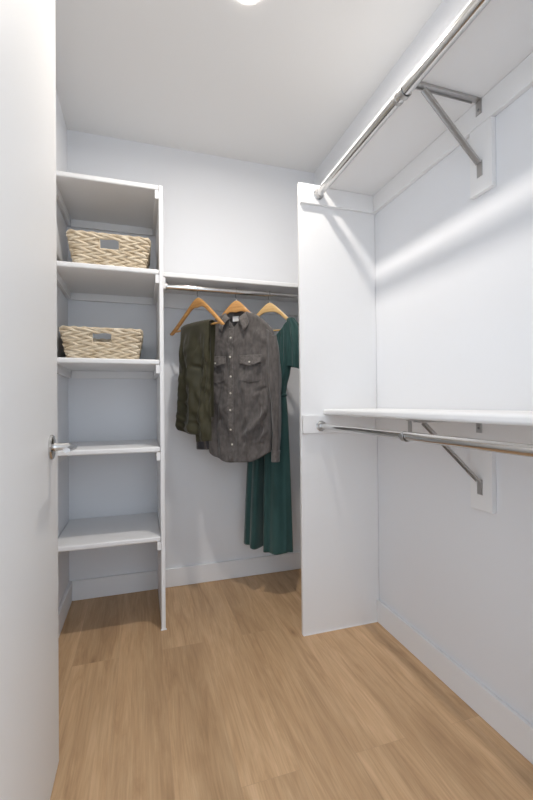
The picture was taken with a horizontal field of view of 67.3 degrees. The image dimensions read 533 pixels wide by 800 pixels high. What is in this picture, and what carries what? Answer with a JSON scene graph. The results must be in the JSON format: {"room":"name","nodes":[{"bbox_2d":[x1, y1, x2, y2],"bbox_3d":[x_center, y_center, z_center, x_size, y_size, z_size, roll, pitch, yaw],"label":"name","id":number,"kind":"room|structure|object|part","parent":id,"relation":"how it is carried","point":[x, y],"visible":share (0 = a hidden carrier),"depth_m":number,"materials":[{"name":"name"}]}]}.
{"room":"walk-in closet","nodes":[
{"label":"walk-in closet","id":0,"kind":"room"},
{"bbox_2d":[56,90,68,607],"bbox_3d":[-0.873,-0.222,1.236,0.120,2.722,2.215,0,-1,-17],"label":"wall","id":1,"kind":"structure","parent":0,"point":[61,129],"depth_m":2.13,"materials":[{"name":"white paint"}]},
{"bbox_2d":[58,581,71,638],"bbox_3d":[-0.813,1.083,1.302,0.016,0.112,2.095,0,-1,-17],"label":"baseboard","id":2,"kind":"structure","parent":1,"relation":"attached to","point":[64,606],"depth_m":2.08,"materials":[{"name":"white paint"}]},
{"bbox_2d":[67,130,313,580],"bbox_3d":[-0.417,-0.214,2.601,1.801,2.722,0.120,0,-1,-17],"label":"wall","id":3,"kind":"structure","parent":0,"point":[225,217],"depth_m":2.49,"materials":[{"name":"white paint"}]},
{"bbox_2d":[72,551,300,600],"bbox_3d":[-0.377,1.090,2.527,1.545,0.112,0.016,0,-1,-17],"label":"baseboard","id":4,"kind":"structure","parent":3,"relation":"attached to","point":[200,573],"depth_m":2.48,"materials":[{"name":"white paint"}]},
{"bbox_2d":[163,272,298,315],"bbox_3d":[-0.109,-0.631,2.461,1.048,0.115,0.339,0,-1,-17],"label":"wall shelf","id":5,"kind":"object","parent":3,"relation":"attached to","point":[174,299],"visible":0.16,"depth_m":2.47,"materials":[{"name":"white paint"}]},
{"bbox_2d":[165,282,297,298],"bbox_3d":[-0.064,-0.626,2.346,1.030,0.042,0.042,0,-1,-17],"label":"closet rod","id":6,"kind":"object","parent":5,"relation":"attached to","point":[167,286],"visible":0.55,"depth_m":2.28,"materials":[{"name":"silver metal"}]},
{"bbox_2d":[170,285,224,335],"bbox_3d":[-0.391,-0.515,2.239,0.472,0.259,0.039,-1,-1,43],"label":"clothes hanger","id":7,"kind":"object","parent":6,"relation":"hanging from","point":[198,302],"visible":0.8,"depth_m":2.24,"materials":[{"name":"brown wood"}]},
{"bbox_2d":[175,320,214,441],"bbox_3d":[-0.408,-0.102,2.225,0.298,0.667,0.100,-1,-1,43],"label":"trousers","id":8,"kind":"object","parent":7,"relation":"hanging from","point":[195,401],"visible":1,"depth_m":2.18,"materials":[{"name":"green fabric"}]},
{"bbox_2d":[222,288,250,314],"bbox_3d":[-0.174,-0.507,2.311,0.390,0.277,0.036,-1,-1,18],"label":"clothes hanger","id":9,"kind":"object","parent":6,"relation":"hanging from","point":[236,306],"visible":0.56,"depth_m":2.31,"materials":[{"name":"brown wood"}]},
{"bbox_2d":[196,311,281,462],"bbox_3d":[-0.174,-0.089,2.297,0.529,0.890,0.138,-1,-1,18],"label":"shirt","id":10,"kind":"object","parent":9,"relation":"hanging from","point":[247,367],"visible":0.73,"depth_m":2.24,"materials":[{"name":"grey fabric"}]},
{"bbox_2d":[256,292,288,330],"bbox_3d":[0.018,-0.522,2.371,0.370,0.250,0.035,-1,-1,21],"label":"clothes hanger","id":11,"kind":"object","parent":6,"relation":"hanging from","point":[269,307],"visible":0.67,"depth_m":2.36,"materials":[{"name":"brown wood"}]},
{"bbox_2d":[244,317,298,554],"bbox_3d":[0.029,0.206,2.370,0.514,1.360,0.164,-1,-1,21],"label":"dress","id":12,"kind":"object","parent":11,"relation":"hanging from","point":[268,502],"visible":0.48,"depth_m":2.31,"materials":[{"name":"teal fabric"}]},
{"bbox_2d":[55,0,442,172],"bbox_3d":[0.171,-1.648,0.683,1.801,0.100,4.165,0,-1,-17],"label":"ceiling","id":13,"kind":"structure","parent":0,"point":[279,83],"depth_m":1.91,"materials":[{"name":"white paint"}]},
{"bbox_2d":[237,0,260,4],"bbox_3d":[-0.070,-1.582,1.537,0.132,0.010,0.132,0,-1,-17],"label":"recessed light","id":14,"kind":"object","parent":13,"relation":"in","point":[244,2],"visible":1,"depth_m":1.59,"materials":[{"name":"white paint"}]},
{"bbox_2d":[50,569,532,799],"bbox_3d":[0.197,1.149,0.658,1.801,0.050,4.165,0,-1,-17],"label":"floor","id":15,"kind":"structure","parent":0,"point":[231,700],"depth_m":1.45,"materials":[{"name":"brown wood"}]},
{"bbox_2d":[56,170,166,630],"bbox_3d":[-0.824,0.036,2.154,0.514,2.221,0.484,0,-1,-17],"label":"shelving unit","id":16,"kind":"object","parent":15,"relation":"on","point":[90,202],"visible":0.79,"depth_m":2.07,"materials":[{"name":"white paint"}]},
{"bbox_2d":[59,325,142,358],"bbox_3d":[-0.868,-0.277,2.155,0.394,0.165,0.382,0,-1,-17],"label":"storage basket","id":17,"kind":"object","parent":16,"relation":"on","point":[78,342],"visible":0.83,"depth_m":1.99,"materials":[{"name":"beige wicker"}]},
{"bbox_3d":[-0.847,-1.061,2.162,0.490,0.026,0.480,0,-1,-17],"label":"shelf","id":18,"kind":"part","parent":16,"relation":"part of","materials":[{"name":"white paint"}]},
{"bbox_3d":[-0.843,-0.637,2.158,0.490,0.026,0.480,0,-1,-17],"label":"shelf","id":19,"kind":"part","parent":16,"relation":"part of","materials":[{"name":"white paint"}]},
{"bbox_2d":[66,229,150,268],"bbox_3d":[-0.820,-0.730,2.127,0.394,0.164,0.382,0,-1,-17],"label":"storage basket","id":20,"kind":"object","parent":16,"relation":"on","point":[84,248],"visible":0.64,"depth_m":1.96,"materials":[{"name":"beige wicker"}]},
{"bbox_3d":[-0.838,-0.185,2.154,0.490,0.026,0.480,0,-1,-17],"label":"shelf","id":21,"kind":"part","parent":16,"relation":"part of","materials":[{"name":"white paint"}]},
{"bbox_3d":[-0.834,0.251,2.151,0.490,0.026,0.480,0,-1,-17],"label":"shelf","id":22,"kind":"part","parent":16,"relation":"part of","materials":[{"name":"white paint"}]},
{"bbox_3d":[-0.830,0.696,2.147,0.490,0.026,0.480,0,-1,-17],"label":"shelf","id":23,"kind":"part","parent":16,"relation":"part of","materials":[{"name":"white paint"}]},
{"bbox_3d":[-0.592,0.036,2.228,0.020,2.220,0.481,0,-1,-17],"label":"panel","id":24,"kind":"part","parent":16,"relation":"part of","materials":[{"name":"white paint"}]},
{"bbox_2d":[297,182,378,635],"bbox_3d":[0.365,0.036,2.005,0.422,2.196,0.022,0,-1,-17],"label":"divider panel","id":25,"kind":"object","parent":15,"relation":"on","point":[337,296],"visible":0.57,"depth_m":1.99,"materials":[{"name":"white paint"}]},
{"bbox_2d":[314,189,323,199],"bbox_3d":[0.257,-1.003,1.944,0.050,0.051,0.024,0,-1,-17],"label":"socket","id":26,"kind":"object","parent":25,"relation":"attached to","point":[317,194],"depth_m":1.94,"materials":[{"name":"silver metal"}]},
{"bbox_2d":[316,421,325,430],"bbox_3d":[0.268,0.126,1.934,0.050,0.051,0.024,0,-1,-17],"label":"socket","id":27,"kind":"object","parent":25,"relation":"attached to","point":[319,424],"depth_m":1.93,"materials":[{"name":"silver metal"}]},
{"bbox_2d":[314,0,532,724],"bbox_3d":[0.732,-0.233,1.736,0.120,2.722,2.215,0,-1,-17],"label":"wall","id":28,"kind":"structure","parent":0,"point":[454,270],"depth_m":1.54,"materials":[{"name":"white paint"}]},
{"bbox_2d":[299,0,532,214],"bbox_3d":[0.561,-0.903,1.364,0.418,0.353,1.346,0,-1,-17],"label":"wall shelf","id":29,"kind":"object","parent":28,"relation":"attached to","point":[491,61],"depth_m":1.39,"materials":[{"name":"white paint"}]},
{"bbox_2d":[314,0,490,199],"bbox_3d":[0.451,-1.010,1.321,0.050,0.051,1.329,0,-1,-17],"label":"closet rod","id":30,"kind":"object","parent":29,"relation":"on","point":[475,7],"visible":0.91,"depth_m":1.25,"materials":[{"name":"silver metal"}]},
{"bbox_3d":[0.590,-0.916,1.355,0.329,0.269,0.025,0,-1,-17],"label":"shelf bracket","id":31,"kind":"part","parent":29,"relation":"part of","materials":[{"name":"silver metal"}]},
{"bbox_3d":[0.605,-1.046,1.361,0.294,0.009,0.025,0,-1,-17],"label":"arm","id":32,"kind":"part","parent":29,"relation":"part of","materials":[{"name":"silver metal"}]},
{"bbox_3d":[0.758,-0.846,1.405,0.019,0.236,0.094,0,-1,-17],"label":"bracket plate","id":33,"kind":"part","parent":29,"relation":"part of","materials":[{"name":"white paint"}]},
{"bbox_2d":[302,408,532,513],"bbox_3d":[0.571,0.213,1.354,0.418,0.353,1.346,0,-1,-17],"label":"wall shelf","id":34,"kind":"object","parent":28,"relation":"attached to","point":[498,425],"depth_m":1.40,"materials":[{"name":"white paint"}]},
{"bbox_2d":[316,421,532,457],"bbox_3d":[0.462,0.119,1.311,0.050,0.051,1.329,0,-1,-17],"label":"closet rod","id":35,"kind":"object","parent":34,"relation":"on","point":[512,448],"visible":0.99,"depth_m":1.12,"materials":[{"name":"silver metal"}]},
{"bbox_3d":[0.610,0.070,1.369,0.294,0.009,0.025,0,-1,-17],"label":"arm","id":36,"kind":"part","parent":34,"relation":"part of","materials":[{"name":"silver metal"}]},
{"bbox_3d":[0.597,0.200,1.363,0.325,0.269,0.025,0,-1,-17],"label":"shelf bracket","id":37,"kind":"part","parent":34,"relation":"part of","materials":[{"name":"silver metal"}]},
{"bbox_3d":[0.763,0.270,1.412,0.019,0.236,0.094,0,-1,-17],"label":"bracket plate","id":38,"kind":"part","parent":34,"relation":"part of","materials":[{"name":"white paint"}]},
{"bbox_2d":[377,599,532,763],"bbox_3d":[0.773,1.069,1.406,0.016,0.112,1.349,0,-1,-17],"label":"baseboard","id":39,"kind":"structure","parent":28,"relation":"attached to","point":[514,728],"depth_m":1.50,"materials":[{"name":"white paint"}]},
{"bbox_3d":[0.241,-0.239,0.486,1.561,2.722,0.120,0,-1,-17],"label":"wall","id":40,"kind":"structure","parent":0,"visible":0},
{"bbox_2d":[0,0,77,799],"bbox_3d":[-0.507,-0.092,0.826,0.114,2.432,0.927,0,-1,-17],"label":"door","id":41,"kind":"structure","parent":40,"relation":"in","point":[29,447],"depth_m":0.93,"materials":[{"name":"white paint"}]},
{"bbox_3d":[-0.622,0.137,1.166,0.012,0.073,0.073,0,-1,-17],"label":"handle","id":42,"kind":"part","parent":41,"relation":"part of","materials":[{"name":"silver metal"}]},
{"bbox_3d":[-0.557,0.136,1.127,0.034,0.017,0.137,0,-1,-17],"label":"lever","id":43,"kind":"part","parent":41,"relation":"part of","materials":[{"name":"silver metal"}]}
]}

